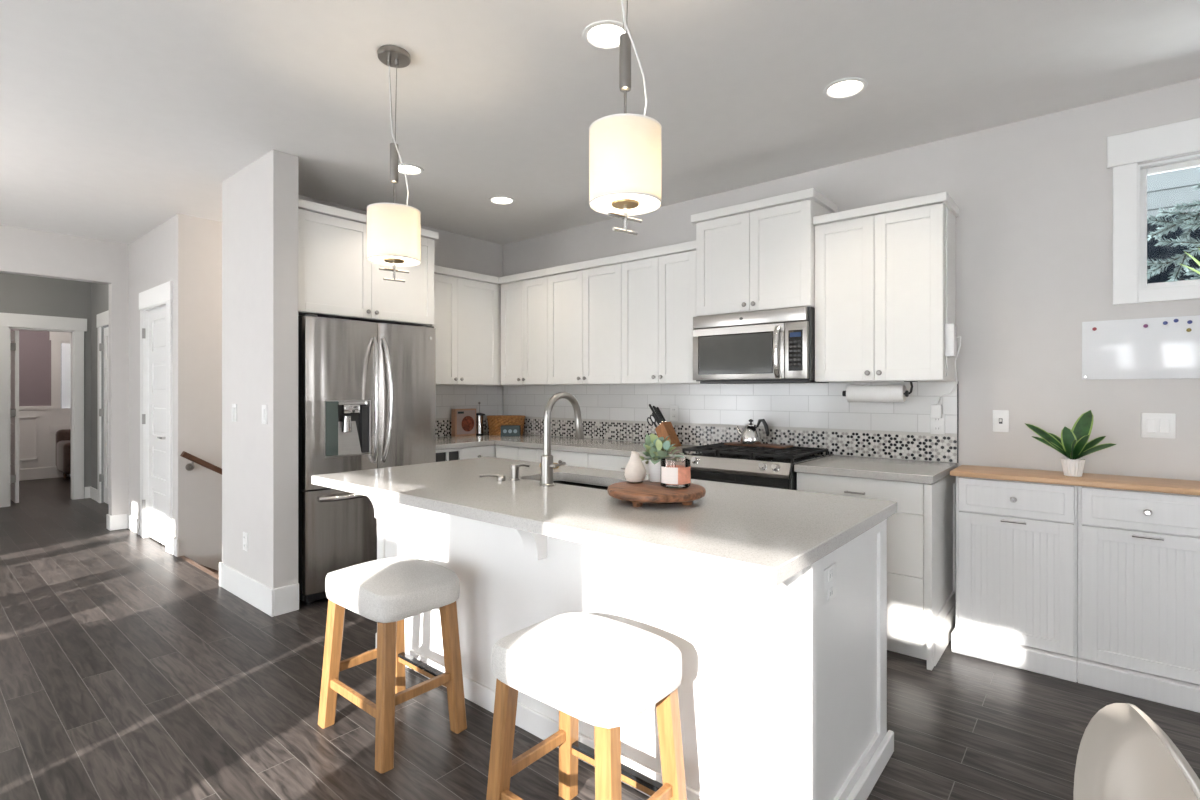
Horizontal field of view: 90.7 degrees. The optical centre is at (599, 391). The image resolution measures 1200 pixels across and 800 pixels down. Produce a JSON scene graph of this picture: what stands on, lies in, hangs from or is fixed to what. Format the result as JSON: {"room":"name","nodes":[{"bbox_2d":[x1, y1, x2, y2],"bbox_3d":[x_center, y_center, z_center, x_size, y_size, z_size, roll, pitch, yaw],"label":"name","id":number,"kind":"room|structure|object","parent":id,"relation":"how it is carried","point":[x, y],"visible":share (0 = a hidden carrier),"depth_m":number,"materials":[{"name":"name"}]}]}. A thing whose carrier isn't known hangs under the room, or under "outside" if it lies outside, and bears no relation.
{"room":"kitchen","nodes":[
{"label":"kitchen","id":0,"kind":"room"},
{"bbox_2d":[10,329,50,405],"bbox_3d":[-7.599,-0.052,8.071,2.660,2.740,3.400,0,0,40],"label":"wall","id":1,"kind":"structure","parent":0,"point":[34,346],"depth_m":8.90,"materials":[{"name":"paint"}]},
{"bbox_2d":[19,406,70,480],"bbox_3d":[-8.513,0.768,8.837,0.035,1.100,3.200,0,0,40],"label":"wainscoting","id":2,"kind":"structure","parent":1,"relation":"attached to","point":[37,444],"depth_m":8.91,"materials":[{"name":"white paint"}]},
{"bbox_2d":[49,331,70,431],"bbox_3d":[-8.090,-0.152,9.369,0.080,1.540,0.900,0,0,40],"label":"window","id":3,"kind":"structure","parent":1,"relation":"in","point":[56,338],"depth_m":9.10,"materials":[{"name":"white paint"}]},
{"bbox_2d":[61,341,70,407],"bbox_3d":[-8.105,-0.134,9.382,0.040,1.296,0.630,0,0,40],"label":"blind","id":4,"kind":"object","parent":3,"relation":"attached to","point":[66,345],"depth_m":9.18,"materials":[{"name":"white paint"}]},
{"bbox_2d":[0,273,108,502],"bbox_3d":[-6.181,-0.052,5.840,2.400,2.740,2.400,0,0,40],"label":"wall","id":5,"kind":"structure","parent":0,"point":[19,294],"depth_m":7.17,"materials":[{"name":"grey paint"}]},
{"bbox_2d":[0,313,86,506],"bbox_3d":[-6.880,0.210,7.246,0.762,2.215,0.818,0,0,40],"label":"door frame","id":6,"kind":"structure","parent":5,"relation":"in","point":[9,341],"depth_m":6.96,"materials":[{"name":"white paint"}]},
{"bbox_2d":[84,486,96,500],"bbox_3d":[-5.466,1.248,6.607,2.270,0.140,0.065,0,0,40],"label":"baseboard","id":7,"kind":"structure","parent":5,"relation":"attached to","point":[89,492],"depth_m":7.31,"materials":[{"name":"white paint"}]},
{"bbox_2d":[96,310,108,503],"bbox_3d":[-5.603,0.201,6.779,1.000,2.235,0.099,0,0,40],"label":"door","id":8,"kind":"structure","parent":5,"relation":"in","point":[102,319],"depth_m":6.99,"materials":[{"name":"white paint"}]},
{"bbox_2d":[0,225,128,515],"bbox_3d":[-5.774,-0.052,4.364,0.120,2.740,3.660,0,0,40],"label":"wall","id":9,"kind":"structure","parent":0,"point":[23,251],"depth_m":5.63,"materials":[{"name":"beige paint"}]},
{"bbox_2d":[106,514,126,530],"bbox_3d":[-4.645,1.248,5.700,0.134,0.140,0.133,0,0,40],"label":"baseboard","id":10,"kind":"structure","parent":9,"relation":"attached to","point":[115,522],"depth_m":5.66,"materials":[{"name":"white paint"}]},
{"bbox_2d":[129,214,195,555],"bbox_3d":[-3.970,-0.052,5.318,1.660,2.740,0.120,0,0,40],"label":"wall","id":11,"kind":"structure","parent":0,"point":[167,252],"depth_m":4.82,"materials":[{"name":"beige paint"}]},
{"bbox_2d":[127,514,178,556],"bbox_3d":[-3.961,1.248,5.224,1.554,0.140,0.014,0,0,40],"label":"baseboard","id":12,"kind":"structure","parent":11,"relation":"attached to","point":[133,523],"depth_m":5.47,"materials":[{"name":"white paint"}]},
{"bbox_2d":[139,281,172,552],"bbox_3d":[-3.812,0.210,5.148,0.950,2.215,0.139,0,0,40],"label":"door","id":13,"kind":"structure","parent":11,"relation":"in","point":[155,303],"depth_m":5.19,"materials":[{"name":"white paint"}]},
{"bbox_2d":[222,149,297,588],"bbox_3d":[-2.195,-0.052,3.807,0.842,2.740,0.142,0,0,40],"label":"wall column","id":14,"kind":"structure","parent":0,"point":[260,200],"depth_m":3.59,"materials":[{"name":"beige paint"}]},
{"bbox_2d":[232,404,236,421],"bbox_3d":[-2.390,0.138,3.871,0.072,0.116,0.011,0,0,40],"label":"light switch","id":15,"kind":"object","parent":14,"relation":"attached to","point":[234,406],"visible":1,"depth_m":3.86,"materials":[{"name":"white plastic"}]},
{"bbox_2d":[243,531,247,550],"bbox_3d":[-2.244,0.948,3.749,0.072,0.116,0.010,0,0,40],"label":"wall outlet","id":16,"kind":"object","parent":14,"relation":"attached to","point":[245,535],"visible":1,"depth_m":3.74,"materials":[{"name":"white plastic"}]},
{"bbox_2d":[219,562,298,616],"bbox_3d":[-2.200,1.238,3.801,0.872,0.160,0.157,0,0,40],"label":"baseboard","id":17,"kind":"structure","parent":14,"relation":"attached to","point":[285,599],"depth_m":3.58,"materials":[{"name":"white paint"}]},
{"bbox_2d":[262,405,266,423],"bbox_3d":[-2.015,0.138,3.556,0.072,0.116,0.011,0,0,40],"label":"light switch","id":18,"kind":"object","parent":14,"relation":"attached to","point":[264,407],"visible":1,"depth_m":3.54,"materials":[{"name":"white plastic"}]},
{"bbox_2d":[184,195,502,570],"bbox_3d":[-1.843,1.248,5.715,1.330,5.340,3.460,0,0,40],"label":"wall","id":19,"kind":"structure","parent":0,"point":[208,553],"depth_m":4.92,"materials":[{"name":"beige paint"}]},
{"bbox_2d":[178,555,218,579],"bbox_3d":[-2.162,2.228,5.342,1.078,1.821,2.482,0,0,40],"label":"trim","id":20,"kind":"structure","parent":19,"relation":"attached to","point":[214,574],"depth_m":4.46,"materials":[{"name":"brown wood"}]},
{"bbox_2d":[180,451,221,474],"bbox_3d":[-2.451,1.345,5.761,0.100,1.741,2.752,0,0,40],"label":"handrail","id":21,"kind":"object","parent":19,"relation":"attached to","point":[194,459],"visible":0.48,"depth_m":4.78,"materials":[{"name":"brown wood"}]},
{"bbox_2d":[201,565,217,571],"bbox_3d":[-2.488,2.368,5.782,0.014,2.100,2.745,0,0,40],"label":"trim","id":22,"kind":"structure","parent":19,"relation":"attached to","point":[210,569],"depth_m":4.91,"materials":[{"name":"brown wood"}]},
{"bbox_2d":[298,199,438,326],"bbox_3d":[-1.782,-0.840,4.233,0.665,0.691,1.029,0,0,40],"label":"upper cabinet","id":23,"kind":"object","parent":19,"relation":"attached to","point":[336,279],"visible":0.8,"depth_m":3.93,"materials":[{"name":"white paint"}]},
{"bbox_2d":[436,385,502,436],"bbox_3d":[-1.323,0.171,5.294,0.008,0.453,1.181,0,0,40],"label":"backsplash","id":24,"kind":"structure","parent":19,"relation":"attached to","point":[448,397],"depth_m":5.40,"materials":[{"name":"white tile"}]},
{"bbox_2d":[434,265,515,385],"bbox_3d":[-1.181,-0.532,5.177,0.375,0.951,1.194,0,0,40],"label":"upper cabinet","id":25,"kind":"object","parent":19,"relation":"attached to","point":[467,305],"visible":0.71,"depth_m":5.01,"materials":[{"name":"white paint"}]},
{"bbox_2d":[0,0,1199,244],"bbox_3d":[-3.265,-1.472,4.539,14.800,0.100,7.250,0,0,40],"label":"ceiling","id":26,"kind":"structure","parent":0,"point":[119,119],"depth_m":2.78,"materials":[{"name":"paint"}]},
{"bbox_2d":[367,45,420,281],"bbox_3d":[-0.867,-0.943,2.497,0.216,0.957,0.216,0,0,40],"label":"pendant lamp","id":27,"kind":"object","parent":26,"relation":"hanging from","point":[393,229],"visible":1,"depth_m":2.44,"materials":[{"name":"silver metal"}]},
{"bbox_2d":[368,256,418,264],"bbox_3d":[-0.867,-0.555,2.497,0.208,0.003,0.208,0,0,40],"label":"diffuser","id":28,"kind":"object","parent":27,"relation":"attached to","point":[379,260],"depth_m":2.49,"materials":[{"name":"white glass"}]},
{"bbox_2d":[399,163,423,174],"bbox_3d":[-1.227,-1.418,3.789,0.196,0.008,0.196,0,0,40],"label":"recessed light","id":29,"kind":"object","parent":26,"relation":"in","point":[410,169],"visible":0.78,"depth_m":3.79,"materials":[{"name":"white plastic"}]},
{"bbox_2d":[489,196,514,204],"bbox_3d":[-0.729,-1.418,4.404,0.196,0.008,0.196,0,0,40],"label":"recessed light","id":30,"kind":"object","parent":26,"relation":"in","point":[500,200],"visible":1,"depth_m":4.41,"materials":[{"name":"white plastic"}]},
{"bbox_2d":[582,20,630,49],"bbox_3d":[0.027,-1.418,2.366,0.196,0.008,0.196,0,0,40],"label":"recessed light","id":31,"kind":"object","parent":26,"relation":"in","point":[602,34],"visible":0.84,"depth_m":2.35,"materials":[{"name":"white plastic"}]},
{"bbox_2d":[589,0,661,234],"bbox_3d":[0.075,-0.946,1.761,0.216,0.951,0.216,0,0,40],"label":"pendant lamp","id":32,"kind":"object","parent":26,"relation":"hanging from","point":[625,148],"visible":1,"depth_m":1.68,"materials":[{"name":"silver metal"}]},
{"bbox_2d":[590,193,659,212],"bbox_3d":[0.075,-0.561,1.761,0.208,0.003,0.208,0,0,40],"label":"diffuser","id":33,"kind":"object","parent":32,"relation":"attached to","point":[599,202],"depth_m":1.75,"materials":[{"name":"white glass"}]},
{"bbox_2d":[823,77,867,98],"bbox_3d":[1.148,-1.418,2.778,0.196,0.008,0.196,0,0,40],"label":"recessed light","id":34,"kind":"object","parent":26,"relation":"in","point":[843,88],"visible":1,"depth_m":2.77,"materials":[{"name":"white plastic"}]},
{"bbox_2d":[0,477,1199,799],"bbox_3d":[-3.603,1.368,4.137,14.800,0.100,6.100,0,0,40],"label":"floor","id":35,"kind":"structure","parent":0,"point":[128,671],"depth_m":2.49,"materials":[{"name":"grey wood"}]},
{"bbox_2d":[56,429,70,477],"bbox_3d":[-7.658,0.948,9.138,0.800,0.740,1.020,0,0,40],"label":"armchair","id":36,"kind":"object","parent":35,"relation":"on","point":[63,437],"visible":0.3,"depth_m":8.65,"materials":[{"name":"brown fabric"}]},
{"bbox_2d":[298,314,435,603],"bbox_3d":[-1.725,0.423,4.150,0.801,1.790,0.924,0,0,40],"label":"refrigerator","id":37,"kind":"object","parent":35,"relation":"on","point":[367,390],"visible":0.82,"depth_m":3.79,"materials":[{"name":"grey metal"}]},
{"bbox_2d":[318,556,466,772],"bbox_3d":[-0.818,0.998,2.333,0.482,0.645,0.366,0,0,40],"label":"bar stool","id":38,"kind":"object","parent":35,"relation":"on","point":[387,592],"visible":1,"depth_m":2.25,"materials":[{"name":"wood"}]},
{"bbox_2d":[325,556,459,622],"bbox_3d":[-0.818,0.745,2.333,0.480,0.137,0.356,0,0,40],"label":"seat cushion","id":39,"kind":"object","parent":38,"relation":"on","point":[394,589],"depth_m":2.21,"materials":[{"name":"fabric"}]},
{"bbox_2d":[436,448,460,461],"bbox_3d":[-1.399,0.878,4.722,0.624,0.879,0.252,0,0,40],"label":"base cabinet","id":40,"kind":"object","parent":35,"relation":"on","point":[446,454],"visible":0.06,"depth_m":4.53,"materials":[{"name":"white paint"}]},
{"bbox_2d":[461,445,495,458],"bbox_3d":[-1.000,0.878,5.178,0.650,0.879,0.958,0,0,40],"label":"base cabinet","id":41,"kind":"object","parent":35,"relation":"on","point":[480,451],"visible":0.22,"depth_m":4.74,"materials":[{"name":"white paint"}]},
{"bbox_2d":[436,434,693,460],"bbox_3d":[-0.420,0.418,4.523,2.382,0.040,1.203,0,0,40],"label":"countertop","id":42,"kind":"structure","parent":41,"relation":"on","point":[569,444],"depth_m":4.61,"materials":[{"name":"stone"}]},
{"bbox_2d":[451,408,475,436],"bbox_3d":[-1.217,0.277,5.309,0.062,0.243,0.230,0,0,40],"label":"food box","id":43,"kind":"object","parent":42,"relation":"on","point":[463,421],"visible":1,"depth_m":5.27,"materials":[{"name":"beige cardboard"}]},
{"bbox_2d":[462,416,473,430],"bbox_3d":[-1.181,0.288,5.304,0.001,0.140,0.140,0,0,40],"label":"print","id":44,"kind":"object","parent":43,"relation":"attached to","point":[467,421],"depth_m":5.30},
{"bbox_2d":[476,402,484,434],"bbox_3d":[-1.106,0.247,5.443,0.104,0.302,0.103,0,0,40],"label":"press","id":45,"kind":"object","parent":42,"relation":"on","point":[479,416],"visible":0.9,"depth_m":5.41,"materials":[{"name":"silver metal"}]},
{"bbox_2d":[487,415,525,435],"bbox_3d":[-0.859,0.309,5.426,0.358,0.176,0.212,0,0,-2],"label":"wicker basket","id":46,"kind":"object","parent":42,"relation":"on","point":[495,422],"visible":0.86,"depth_m":5.35,"materials":[{"name":"brown wicker"}]},
{"bbox_2d":[501,425,520,435],"bbox_3d":[-0.798,0.350,5.296,0.170,0.095,0.061,0,0,0],"label":"carton","id":47,"kind":"object","parent":42,"relation":"on","point":[506,430],"visible":1,"depth_m":5.27,"materials":[{"name":"grey cardboard"}]},
{"bbox_2d":[655,422,681,446],"bbox_3d":[0.500,0.310,4.340,0.160,0.175,0.110,0,0,40],"label":"knife block","id":48,"kind":"object","parent":42,"relation":"on","point":[665,429],"visible":0.71,"depth_m":4.31,"materials":[{"name":"brown wood"}]},
{"bbox_2d":[647,415,656,426],"bbox_3d":[0.389,0.224,4.387,0.100,0.106,0.016,0,0,40],"label":"scissors","id":49,"kind":"object","parent":48,"relation":"in","point":[654,423],"visible":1,"depth_m":4.38,"materials":[{"name":"black plastic"}]},
{"bbox_2d":[649,404,660,423],"bbox_3d":[0.408,0.171,4.371,0.117,0.158,0.014,0,0,40],"label":"knife","id":50,"kind":"object","parent":48,"relation":"in","point":[650,406],"visible":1,"depth_m":4.37,"materials":[{"name":"black plastic"}]},
{"bbox_2d":[653,406,662,421],"bbox_3d":[0.427,0.171,4.355,0.099,0.133,0.014,0,0,40],"label":"knife","id":51,"kind":"object","parent":48,"relation":"in","point":[654,408],"visible":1,"depth_m":4.35,"materials":[{"name":"black plastic"}]},
{"bbox_2d":[656,407,665,421],"bbox_3d":[0.456,0.175,4.383,0.092,0.124,0.014,0,0,40],"label":"knife","id":52,"kind":"object","parent":48,"relation":"in","point":[657,408],"visible":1,"depth_m":4.38,"materials":[{"name":"black plastic"}]},
{"bbox_2d":[496,445,536,461],"bbox_3d":[-0.473,0.878,4.956,0.493,0.879,0.624,0,0,40],"label":"base cabinet","id":53,"kind":"object","parent":35,"relation":"on","point":[507,452],"visible":0.08,"depth_m":4.71,"materials":[{"name":"white paint"}]},
{"bbox_2d":[537,449,589,467],"bbox_3d":[-0.093,0.878,4.620,0.519,0.879,0.650,0,0,40],"label":"base cabinet","id":54,"kind":"object","parent":35,"relation":"on","point":[578,459],"visible":0.15,"depth_m":4.35,"materials":[{"name":"white paint"}]},
{"bbox_2d":[486,612,686,799],"bbox_3d":[-0.040,0.998,1.681,0.482,0.645,0.366,0,0,40],"label":"bar stool","id":55,"kind":"object","parent":35,"relation":"on","point":[604,673],"visible":1,"depth_m":1.62,"materials":[{"name":"fabric"}]},
{"bbox_2d":[492,612,681,728],"bbox_3d":[-0.040,0.745,1.681,0.480,0.137,0.356,0,0,40],"label":"seat cushion","id":56,"kind":"object","parent":55,"relation":"on","point":[601,672],"depth_m":1.56,"materials":[{"name":"fabric"}]},
{"bbox_2d":[367,480,893,799],"bbox_3d":[-0.098,0.881,2.517,2.247,0.874,0.978,0,0,40],"label":"kitchen island","id":57,"kind":"object","parent":35,"relation":"on","point":[782,691],"visible":0.47,"depth_m":1.90,"materials":[{"name":"white paint"}]},
{"bbox_2d":[311,457,896,585],"bbox_3d":[-0.147,0.423,2.511,2.330,0.040,1.079,0,0,40],"label":"island countertop","id":58,"kind":"structure","parent":57,"relation":"on","point":[765,535],"depth_m":1.99,"materials":[{"name":"stone"}]},
{"bbox_2d":[479,474,504,480],"bbox_3d":[-0.489,0.389,2.699,0.118,0.028,0.035,0,0,6],"label":"lever","id":59,"kind":"object","parent":58,"relation":"on","point":[499,477],"visible":1,"depth_m":2.69,"materials":[{"name":"silver metal"}]},
{"bbox_2d":[510,463,528,480],"bbox_3d":[-0.371,0.367,2.723,0.048,0.072,0.101,0,0,40],"label":"soap dispenser","id":60,"kind":"object","parent":58,"relation":"on","point":[514,467],"visible":1,"depth_m":2.69,"materials":[{"name":"silver metal"}]},
{"bbox_2d":[539,392,583,486],"bbox_3d":[-0.151,0.202,2.610,0.098,0.402,0.264,0,0,40],"label":"faucet","id":61,"kind":"object","parent":58,"relation":"on","point":[547,465],"visible":1,"depth_m":2.53,"materials":[{"name":"silver metal"}]},
{"bbox_2d":[553,481,607,489],"bbox_3d":[-0.042,0.531,2.661,0.681,0.173,0.266,0,0,40],"label":"sink","id":62,"kind":"object","parent":58,"relation":"in","point":[560,482],"visible":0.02,"depth_m":2.87,"materials":[{"name":"metal"}]},
{"bbox_2d":[607,480,705,506],"bbox_3d":[0.207,0.378,2.191,0.362,0.051,0.362,0,0,40],"label":"serving board","id":63,"kind":"object","parent":58,"relation":"on","point":[646,491],"visible":0.94,"depth_m":2.09,"materials":[{"name":"brown wood"}]},
{"bbox_2d":[624,451,645,482],"bbox_3d":[0.137,0.292,2.302,0.085,0.119,0.084,0,0,40],"label":"bud vase","id":64,"kind":"object","parent":63,"relation":"on","point":[635,471],"visible":1,"depth_m":2.27,"materials":[{"name":"white ceramic"}]},
{"bbox_2d":[640,434,683,481],"bbox_3d":[0.249,0.257,2.345,0.158,0.188,0.187,0,0,-23],"label":"potted succulent","id":65,"kind":"object","parent":63,"relation":"on","point":[655,447],"visible":0.94,"depth_m":2.31,"materials":[{"name":"green plant"}]},
{"bbox_2d":[661,458,690,487],"bbox_3d":[0.279,0.301,2.196,0.111,0.099,0.111,0,0,40],"label":"candle jar","id":66,"kind":"object","parent":63,"relation":"on","point":[672,476],"visible":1,"depth_m":2.16,"materials":[{"name":"clear glass"}]},
{"bbox_2d":[824,562,836,604],"bbox_3d":[0.668,0.560,1.725,0.010,0.100,0.118,0,0,40],"label":"wall outlet","id":67,"kind":"object","parent":57,"relation":"attached to","point":[830,573],"visible":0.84,"depth_m":1.72,"materials":[{"name":"white plastic"}]},
{"bbox_2d":[828,587,832,599],"bbox_3d":[0.670,0.586,1.723,0.003,0.030,0.034,0,0,40],"label":"receptacle","id":68,"kind":"object","parent":67,"relation":"attached to","point":[830,589],"depth_m":1.72,"materials":[{"name":"grey plastic"}]},
{"bbox_2d":[828,569,832,581],"bbox_3d":[0.670,0.534,1.723,0.003,0.030,0.034,0,0,40],"label":"receptacle","id":69,"kind":"object","parent":67,"relation":"attached to","point":[830,571],"depth_m":1.72,"materials":[{"name":"grey plastic"}]},
{"bbox_2d":[588,454,672,473],"bbox_3d":[0.388,0.878,4.217,0.734,0.879,0.651,0,0,40],"label":"base cabinet","id":70,"kind":"object","parent":35,"relation":"on","point":[598,461],"visible":0.06,"depth_m":4.09,"materials":[{"name":"white paint"}]},
{"bbox_2d":[672,442,833,489],"bbox_3d":[0.944,0.838,3.695,0.770,0.960,0.715,0,0,40],"label":"range","id":71,"kind":"object","parent":35,"relation":"on","point":[718,462],"visible":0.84,"depth_m":3.48,"materials":[{"name":"black metal"}]},
{"bbox_2d":[676,451,833,464],"bbox_3d":[0.970,0.401,3.726,0.770,0.022,0.633,0,0,40],"label":"cooktop","id":72,"kind":"object","parent":71,"relation":"in","point":[703,456],"depth_m":3.50,"materials":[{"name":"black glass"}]},
{"bbox_2d":[724,442,792,447],"bbox_3d":[1.039,0.352,3.901,0.420,0.010,0.150,0,0,40],"label":"grate","id":73,"kind":"object","parent":71,"relation":"on","point":[730,443],"visible":1,"depth_m":3.84,"materials":[{"name":"black metal"}]},
{"bbox_2d":[735,419,769,443],"bbox_3d":[1.004,0.262,3.926,0.142,0.168,0.215,0,0,-21],"label":"kettle","id":74,"kind":"object","parent":73,"relation":"on","point":[750,434],"visible":1,"depth_m":3.88,"materials":[{"name":"silver metal"}]},
{"bbox_2d":[797,472,955,669],"bbox_3d":[1.523,0.878,3.260,0.668,0.879,0.661,0,0,40],"label":"base cabinet","id":75,"kind":"object","parent":35,"relation":"on","point":[921,536],"visible":0.59,"depth_m":2.92,"materials":[{"name":"white paint"}]},
{"bbox_2d":[794,455,957,483],"bbox_3d":[1.519,0.418,3.257,0.669,0.040,0.653,0,0,40],"label":"countertop","id":76,"kind":"structure","parent":75,"relation":"on","point":[913,471],"depth_m":3.11,"materials":[{"name":"stone"}]},
{"bbox_2d":[951,476,1077,681],"bbox_3d":[2.079,0.874,2.974,0.496,0.888,0.354,0,0,40],"label":"base cabinet","id":77,"kind":"object","parent":35,"relation":"on","point":[1017,541],"visible":0.95,"depth_m":2.84,"materials":[{"name":"white paint"}]},
{"bbox_2d":[950,465,1199,495],"bbox_3d":[2.271,0.416,2.821,1.005,0.026,0.342,0,0,40],"label":"countertop","id":78,"kind":"structure","parent":77,"relation":"on","point":[1161,485],"depth_m":2.75,"materials":[{"name":"brown wood"}]},
{"bbox_2d":[1025,410,1116,476],"bbox_3d":[2.234,0.245,2.826,0.342,0.315,0.137,0,0,40],"label":"potted plant","id":79,"kind":"object","parent":78,"relation":"on","point":[1072,444],"visible":1,"depth_m":2.81,"materials":[{"name":"green plant"}]},
{"bbox_2d":[1073,703,1199,799],"bbox_3d":[1.072,0.907,0.930,0.482,0.830,0.420,0,0,0],"label":"dining chair","id":80,"kind":"object","parent":35,"relation":"on","point":[1123,754],"visible":1,"depth_m":0.97,"materials":[{"name":"beige plastic"}]},
{"bbox_2d":[1077,486,1199,712],"bbox_3d":[2.457,0.874,2.657,0.489,0.888,0.354,0,0,40],"label":"base cabinet","id":81,"kind":"object","parent":35,"relation":"on","point":[1139,551],"visible":0.97,"depth_m":2.56,"materials":[{"name":"white paint"}]},
{"bbox_2d":[648,459,668,481],"bbox_3d":[0.231,0.309,2.328,0.081,0.083,0.081,0,0,40],"label":"pot","id":82,"kind":"object","parent":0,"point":[654,470],"depth_m":2.30,"materials":[{"name":"white ceramic"}]},
{"bbox_2d":[503,78,1199,480],"bbox_3d":[1.500,-0.052,3.789,6.530,2.740,0.120,0,0,40],"label":"wall","id":83,"kind":"structure","parent":0,"point":[1033,197],"depth_m":3.09,"materials":[{"name":"beige paint"}]},
{"bbox_2d":[499,269,549,384],"bbox_3d":[-0.559,-0.532,5.190,0.610,0.950,0.375,0,0,40],"label":"upper cabinet","id":84,"kind":"object","parent":83,"relation":"attached to","point":[524,296],"visible":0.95,"depth_m":5.04,"materials":[{"name":"white paint"}]},
{"bbox_2d":[546,255,622,384],"bbox_3d":[-0.033,-0.532,4.749,0.763,0.950,0.375,0,0,40],"label":"upper cabinet","id":85,"kind":"object","parent":83,"relation":"attached to","point":[584,298],"visible":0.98,"depth_m":4.60,"materials":[{"name":"white paint"}]},
{"bbox_2d":[619,240,699,383],"bbox_3d":[0.512,-0.532,4.292,0.659,0.950,0.375,0,0,40],"label":"upper cabinet","id":86,"kind":"object","parent":83,"relation":"attached to","point":[658,285],"visible":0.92,"depth_m":4.16,"materials":[{"name":"white paint"}]},
{"bbox_2d":[503,381,957,462],"bbox_3d":[0.525,0.171,4.519,3.820,0.453,0.012,0,0,40],"label":"backsplash","id":87,"kind":"structure","parent":83,"relation":"attached to","point":[811,415],"depth_m":4.02,"materials":[{"name":"white tile"}]},
{"bbox_2d":[670,405,677,420],"bbox_3d":[0.560,0.163,4.481,0.072,0.116,0.010,0,0,40],"label":"wall outlet","id":88,"kind":"object","parent":87,"relation":"attached to","point":[673,408],"visible":1,"depth_m":4.48,"materials":[{"name":"white plastic"}]},
{"bbox_2d":[930,414,944,433],"bbox_3d":[1.908,0.183,3.353,0.072,0.116,0.010,0,0,40],"label":"wall outlet","id":89,"kind":"object","parent":87,"relation":"attached to","point":[937,426],"visible":0.89,"depth_m":3.35,"materials":[{"name":"white plastic"}]},
{"bbox_2d":[931,405,941,418],"bbox_3d":[1.893,0.113,3.334,0.052,0.076,0.036,0,0,40],"label":"plug adapter","id":90,"kind":"object","parent":89,"relation":"attached to","point":[936,410],"visible":1,"depth_m":3.32,"materials":[{"name":"white plastic"}]},
{"bbox_2d":[934,426,940,430],"bbox_3d":[1.906,0.209,3.350,0.034,0.030,0.003,0,0,40],"label":"receptacle","id":91,"kind":"object","parent":89,"relation":"attached to","point":[936,428],"depth_m":3.35,"materials":[{"name":"grey plastic"}]},
{"bbox_2d":[691,188,837,315],"bbox_3d":[1.044,-0.830,3.815,0.811,0.672,0.425,0,0,40],"label":"upper cabinet","id":92,"kind":"object","parent":83,"relation":"attached to","point":[757,255],"visible":0.93,"depth_m":3.64,"materials":[{"name":"white paint"}]},
{"bbox_2d":[693,306,828,383],"bbox_3d":[1.022,-0.272,3.788,0.762,0.440,0.477,0,0,40],"label":"microwave","id":93,"kind":"object","parent":92,"relation":"attached to","point":[773,346],"visible":0.99,"depth_m":3.60,"materials":[{"name":"grey metal"}]},
{"bbox_2d":[813,192,958,381],"bbox_3d":[1.615,-0.537,3.369,0.680,0.960,0.375,0,0,40],"label":"upper cabinet","id":94,"kind":"object","parent":83,"relation":"attached to","point":[880,269],"visible":1,"depth_m":3.22,"materials":[{"name":"white paint"}]},
{"bbox_2d":[842,381,917,396],"bbox_3d":[1.585,-0.014,3.378,0.392,0.087,0.060,0,0,40],"label":"paper towel holder","id":95,"kind":"object","parent":94,"relation":"attached to","point":[906,393],"visible":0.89,"depth_m":3.27,"materials":[{"name":"black metal"}]},
{"bbox_2d":[846,385,905,401],"bbox_3d":[1.575,0.012,3.388,0.300,0.096,0.096,0,0,40],"label":"paper towel roll","id":96,"kind":"object","parent":95,"relation":"hanging from","point":[854,393],"visible":0.97,"depth_m":3.35,"materials":[{"name":"white paper"}]},
{"bbox_2d":[937,207,960,404],"bbox_3d":[1.882,-0.444,3.183,0.091,1.036,0.308,0,0,22],"label":"charger","id":97,"kind":"object","parent":94,"relation":"attached to","point":[951,337],"visible":1,"depth_m":3.08,"materials":[{"name":"white plastic"}]},
{"bbox_2d":[993,410,1008,431],"bbox_3d":[2.137,0.158,3.164,0.072,0.116,0.020,0,0,40],"label":"light switch","id":98,"kind":"object","parent":83,"relation":"attached to","point":[1000,417],"visible":1,"depth_m":3.17,"materials":[{"name":"white plastic"}]},
{"bbox_2d":[1082,315,1199,379],"bbox_3d":[2.741,-0.203,2.661,0.898,0.287,0.012,0,0,40],"label":"whiteboard","id":99,"kind":"object","parent":83,"relation":"attached to","point":[1118,349],"visible":1,"depth_m":2.81,"materials":[{"name":"white metal"}]},
{"bbox_2d":[1107,118,1199,304],"bbox_3d":[2.893,-0.827,2.604,1.016,0.814,0.148,0,0,40],"label":"window","id":100,"kind":"structure","parent":83,"relation":"in","point":[1125,151],"depth_m":2.82,"materials":[{"name":"white paint"}]},
{"bbox_2d":[1141,413,1175,438],"bbox_3d":[2.610,0.160,2.774,0.118,0.116,0.011,0,0,40],"label":"light switch","id":101,"kind":"object","parent":83,"relation":"attached to","point":[1153,425],"visible":1,"depth_m":2.77,"materials":[{"name":"white plastic"}]},
{"label":"outside","id":102,"kind":"structure","parent":0,"visible":0},
{"bbox_2d":[1147,166,1199,217],"bbox_3d":[5.544,-1.782,4.467,5.200,0.760,0.248,0,0,40],"label":"siding","id":103,"kind":"object","parent":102,"point":[1165,190],"visible":0.02,"depth_m":4.97,"materials":[{"name":"white wood"}]},
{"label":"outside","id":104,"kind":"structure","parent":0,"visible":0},
{"bbox_2d":[1147,168,1199,283],"bbox_3d":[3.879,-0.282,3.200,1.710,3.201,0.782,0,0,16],"label":"spruce tree","id":105,"kind":"object","parent":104,"point":[1193,218],"visible":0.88,"depth_m":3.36,"materials":[{"name":"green plant"}]},
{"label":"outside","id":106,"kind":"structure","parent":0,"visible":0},
{"bbox_2d":[1180,248,1199,273],"bbox_3d":[3.140,0.282,3.013,0.349,2.073,0.078,0,0,40],"label":"leaf plant","id":107,"kind":"object","parent":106,"point":[1192,257],"visible":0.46,"depth_m":3.06,"materials":[{"name":"plant"}]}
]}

